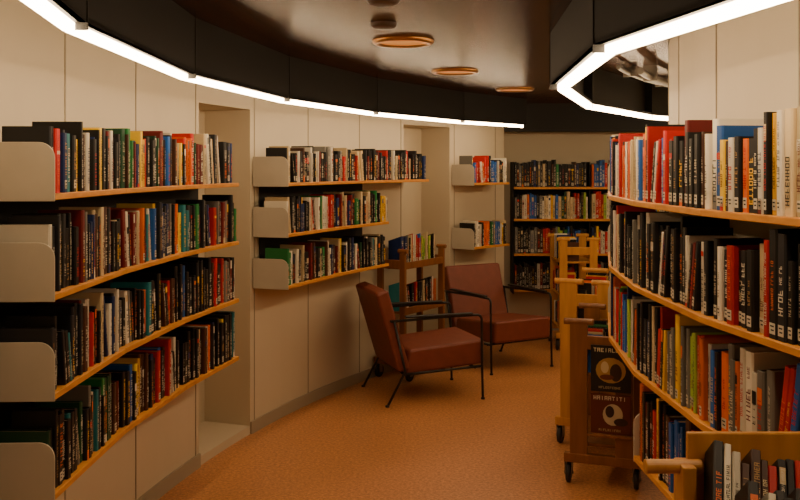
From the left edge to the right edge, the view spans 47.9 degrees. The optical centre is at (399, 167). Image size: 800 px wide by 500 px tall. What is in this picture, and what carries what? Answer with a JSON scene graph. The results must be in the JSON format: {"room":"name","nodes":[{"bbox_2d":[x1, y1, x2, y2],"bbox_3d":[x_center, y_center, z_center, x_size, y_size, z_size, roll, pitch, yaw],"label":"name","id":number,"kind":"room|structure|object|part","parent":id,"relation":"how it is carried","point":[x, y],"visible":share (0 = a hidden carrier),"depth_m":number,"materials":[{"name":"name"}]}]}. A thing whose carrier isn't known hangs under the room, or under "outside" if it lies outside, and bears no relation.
{"room":"library","nodes":[
{"label":"library","id":0,"kind":"room"},
{"bbox_2d":[0,0,797,499],"bbox_3d":[1.548,0.510,3.005,6.457,2.260,11.627,0,0,0],"label":"wall","id":1,"kind":"structure","parent":0,"point":[100,81],"depth_m":5.55,"materials":[{"name":"paint"}]},
{"bbox_2d":[0,142,238,499],"bbox_3d":[-1.138,0.479,3.741,0.316,1.121,2.336,0,0,6],"label":"bookshelf","id":2,"kind":"object","parent":1,"relation":"attached to","point":[27,169],"visible":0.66,"depth_m":2.80,"materials":[{"name":"brown wood"}]},
{"bbox_3d":[-1.248,0.570,3.751,0.094,0.940,2.336,0,0,5],"label":"panel","id":3,"kind":"part","parent":2,"relation":"part of","materials":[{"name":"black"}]},
{"bbox_2d":[0,122,236,487],"bbox_3d":[-1.103,0.422,3.841,0.251,1.185,2.083,0,0,6],"label":"books","id":4,"kind":"object","parent":2,"relation":"in","point":[84,327],"visible":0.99,"depth_m":3.52,"materials":[{"name":"multicoloured paper"}]},
{"bbox_2d":[64,31,495,499],"bbox_3d":[-0.571,0.472,5.088,0.938,2.185,7.330,0,0,16],"label":"trim","id":5,"kind":"structure","parent":1,"relation":"attached to","point":[64,31],"depth_m":5.59,"materials":[{"name":"beige paint"}]},
{"bbox_2d":[137,342,489,499],"bbox_3d":[-0.166,1.603,3.100,2.329,0.075,10.934,0,0,0],"label":"baseboard","id":6,"kind":"structure","parent":1,"relation":"attached to","point":[162,487],"depth_m":5.82,"materials":[{"name":"beige paint"}]},
{"bbox_2d":[253,157,428,289],"bbox_3d":[-0.363,0.337,6.462,0.313,0.814,2.092,0,0,27],"label":"bookshelf","id":7,"kind":"object","parent":1,"relation":"attached to","point":[270,174],"visible":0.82,"depth_m":5.56,"materials":[{"name":"brown wood"}]},
{"bbox_3d":[-0.601,0.425,6.289,0.036,0.630,1.403,0,0,25],"label":"panel","id":8,"kind":"part","parent":7,"relation":"part of","materials":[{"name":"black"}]},
{"bbox_2d":[264,146,425,284],"bbox_3d":[-0.347,0.288,6.449,0.248,0.864,2.028,0,0,27],"label":"books","id":9,"kind":"object","parent":7,"relation":"in","point":[311,259],"visible":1,"depth_m":6.17,"materials":[{"name":"multicoloured paper"}]},
{"bbox_2d":[452,164,508,249],"bbox_3d":[0.734,0.342,8.106,0.242,0.745,0.549,0,0,43],"label":"bookshelf","id":10,"kind":"object","parent":1,"relation":"attached to","point":[462,174],"visible":0.95,"depth_m":7.92,"materials":[{"name":"brown wood"}]},
{"bbox_2d":[459,156,506,246],"bbox_3d":[0.747,0.289,8.094,0.188,0.800,0.510,0,0,42],"label":"books","id":11,"kind":"object","parent":10,"relation":"in","point":[486,170],"visible":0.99,"depth_m":8.02,"materials":[{"name":"multicoloured paper"}]},
{"bbox_2d":[608,164,799,499],"bbox_3d":[1.205,0.516,2.633,0.666,1.115,3.977,0,0,-5],"label":"bookshelf","id":12,"kind":"object","parent":1,"relation":"attached to","point":[737,330],"visible":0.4,"depth_m":2.80,"materials":[{"name":"brown wood"}]},
{"bbox_2d":[609,106,799,492],"bbox_3d":[1.150,0.447,2.622,0.539,1.205,3.948,0,0,-5],"label":"books","id":13,"kind":"object","parent":12,"relation":"in","point":[732,382],"visible":0.94,"depth_m":2.64,"materials":[{"name":"multicoloured paper"}]},
{"bbox_2d":[668,0,799,228],"bbox_3d":[1.575,0.472,3.560,0.793,2.185,5.497,0,0,6],"label":"trim","id":14,"kind":"structure","parent":1,"relation":"attached to","point":[798,0],"depth_m":3.28,"materials":[{"name":"beige paint"}]},
{"bbox_2d":[158,330,666,499],"bbox_3d":[1.100,1.665,3.150,8.200,0.050,12.700,0,0,0],"label":"floor","id":15,"kind":"structure","parent":0,"point":[437,438],"depth_m":5.22,"materials":[{"name":"orange carpet"}]},
{"bbox_2d":[374,232,446,381],"bbox_3d":[0.094,1.077,7.203,0.332,1.125,0.608,0,0,34],"label":"trolley","id":16,"kind":"object","parent":15,"relation":"on","point":[410,251],"visible":0.77,"depth_m":7.10,"materials":[{"name":"brown wood"}]},
{"bbox_2d":[356,281,484,407],"bbox_3d":[0.135,1.245,6.562,0.803,0.799,0.654,0,0,-18],"label":"armchair","id":17,"kind":"object","parent":15,"relation":"on","point":[423,352],"visible":1,"depth_m":6.35,"materials":[{"name":"brown leather"}]},
{"bbox_3d":[-0.131,1.129,6.476,0.244,0.567,0.570,0,0,-18],"label":"backrest","id":18,"kind":"part","parent":17,"relation":"part of","materials":[{"name":"brown leather"}]},
{"bbox_3d":[0.236,1.328,6.595,0.590,0.212,0.560,0,0,-18],"label":"seat","id":19,"kind":"part","parent":17,"relation":"part of","materials":[{"name":"brown leather"}]},
{"bbox_2d":[445,263,553,374],"bbox_3d":[0.801,1.245,7.610,0.654,0.799,0.803,0,0,-30],"label":"armchair","id":20,"kind":"object","parent":15,"relation":"on","point":[474,288],"visible":0.83,"depth_m":7.67,"materials":[{"name":"brown leather"}]},
{"bbox_3d":[0.662,1.129,7.853,0.570,0.567,0.244,0,0,-30],"label":"backrest","id":21,"kind":"part","parent":20,"relation":"part of","materials":[{"name":"brown leather"}]},
{"bbox_3d":[0.854,1.328,7.518,0.560,0.212,0.590,0,0,-30],"label":"seat","id":22,"kind":"part","parent":20,"relation":"part of","materials":[{"name":"brown leather"}]},
{"bbox_2d":[547,233,599,349],"bbox_3d":[1.600,1.129,8.320,0.412,1.022,0.528,0,0,0],"label":"trolley","id":23,"kind":"object","parent":15,"relation":"on","point":[564,248],"visible":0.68,"depth_m":8.12,"materials":[{"name":"brown wood"}]},
{"bbox_2d":[554,267,614,442],"bbox_3d":[1.237,1.147,5.555,0.392,0.987,0.668,0,0,26],"label":"trolley","id":24,"kind":"object","parent":15,"relation":"on","point":[592,289],"visible":0.34,"depth_m":5.31,"materials":[{"name":"brown wood"}]},
{"bbox_2d":[564,303,641,489],"bbox_3d":[1.120,1.209,4.867,0.392,0.862,0.618,0,0,19],"label":"trolley","id":25,"kind":"object","parent":15,"relation":"on","point":[597,419],"visible":0.76,"depth_m":4.62,"materials":[{"name":"brown wood"}]},
{"bbox_2d":[643,431,799,499],"bbox_3d":[0.735,1.100,1.620,0.440,1.080,0.620,0,0,0],"label":"trolley","id":26,"kind":"object","parent":15,"relation":"on","point":[717,465],"visible":1,"depth_m":1.86,"materials":[{"name":"brown wood"}]},
{"bbox_2d":[173,0,670,102],"bbox_3d":[1.100,-0.645,3.150,8.200,0.050,12.700,0,0,0],"label":"ceiling","id":27,"kind":"structure","parent":0,"point":[507,41],"depth_m":4.24,"materials":[{"name":"brown paint"}]},
{"bbox_2d":[20,0,526,127],"bbox_3d":[-0.223,-0.492,4.928,0.916,0.256,6.822,0,0,16],"label":"strip light","id":28,"kind":"object","parent":27,"relation":"attached to","point":[161,35],"visible":1,"depth_m":4.26,"materials":[{"name":"white"}]},
{"bbox_2d":[370,21,396,28],"bbox_3d":[-0.070,-0.610,3.850,0.114,0.020,0.114,0,0,0],"label":"smoke detector","id":29,"kind":"object","parent":27,"relation":"attached to","point":[376,24],"visible":1,"depth_m":3.81,"materials":[{"name":"brown plastic"}]},
{"bbox_2d":[367,0,400,6],"bbox_3d":[-0.060,-0.609,3.300,0.130,0.022,0.130,0,0,0],"label":"smoke detector","id":30,"kind":"object","parent":27,"relation":"attached to","point":[380,3],"visible":1,"depth_m":3.27,"materials":[{"name":"brown plastic"}]},
{"bbox_2d":[372,37,433,47],"bbox_3d":[0.015,-0.612,4.400,0.304,0.016,0.304,0,0,0],"label":"recessed light","id":31,"kind":"object","parent":27,"relation":"in","point":[388,42],"depth_m":4.38,"materials":[{"name":"metal"}]},
{"bbox_2d":[431,68,478,75],"bbox_3d":[0.350,-0.612,5.750,0.304,0.016,0.304,0,0,0],"label":"recessed light","id":32,"kind":"object","parent":27,"relation":"in","point":[450,71],"depth_m":5.73,"materials":[{"name":"metal"}]},
{"bbox_2d":[496,87,533,91],"bbox_3d":[0.900,-0.612,7.050,0.304,0.016,0.304,0,0,0],"label":"recessed light","id":33,"kind":"object","parent":27,"relation":"in","point":[507,89],"depth_m":7.02,"materials":[{"name":"metal"}]},
{"bbox_2d":[504,103,667,131],"bbox_3d":[2.700,-0.485,8.670,3.400,0.270,0.100,0,0,0],"label":"ceiling beam","id":34,"kind":"structure","parent":27,"relation":"attached to","point":[541,117],"depth_m":8.62,"materials":[{"name":"black paint"}]},
{"bbox_2d":[550,0,789,120],"bbox_3d":[1.682,-0.487,4.412,1.761,0.265,8.169,0,0,16],"label":"strip light","id":35,"kind":"object","parent":27,"relation":"attached to","point":[588,33],"visible":0.74,"depth_m":2.96,"materials":[{"name":"white"}]},
{"bbox_2d":[504,132,667,316],"bbox_3d":[2.850,0.510,8.900,4.500,2.260,0.600,0,0,0],"label":"wall","id":36,"kind":"structure","parent":0,"point":[519,147],"depth_m":9.10,"materials":[{"name":"paint"}]},
{"bbox_2d":[510,162,665,293],"bbox_3d":[1.866,0.590,8.956,1.508,1.300,0.272,0,0,0],"label":"bookcase","id":37,"kind":"object","parent":36,"relation":"attached to","point":[517,258],"visible":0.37,"depth_m":9.09,"materials":[{"name":"brown wood"}]},
{"bbox_2d":[514,160,664,288],"bbox_3d":[1.867,0.555,8.921,1.477,1.275,0.198,0,0,0],"label":"books","id":38,"kind":"object","parent":37,"relation":"in","point":[544,173],"visible":0.46,"depth_m":8.84,"materials":[{"name":"multicoloured paper"}]},
{"bbox_2d":[616,65,667,86],"bbox_3d":[2.566,-0.588,6.554,2.668,0.062,2.859,0,0,0],"label":"conduit","id":39,"kind":"object","parent":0,"point":[628,71],"depth_m":5.47,"materials":[{"name":"beige metal"}]},
{"bbox_2d":[636,65,667,86],"bbox_3d":[2.646,-0.572,6.480,2.620,0.095,2.806,0,0,0],"label":"conduit","id":40,"kind":"object","parent":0,"point":[648,72],"depth_m":5.41,"materials":[{"name":"beige metal"}]}
]}

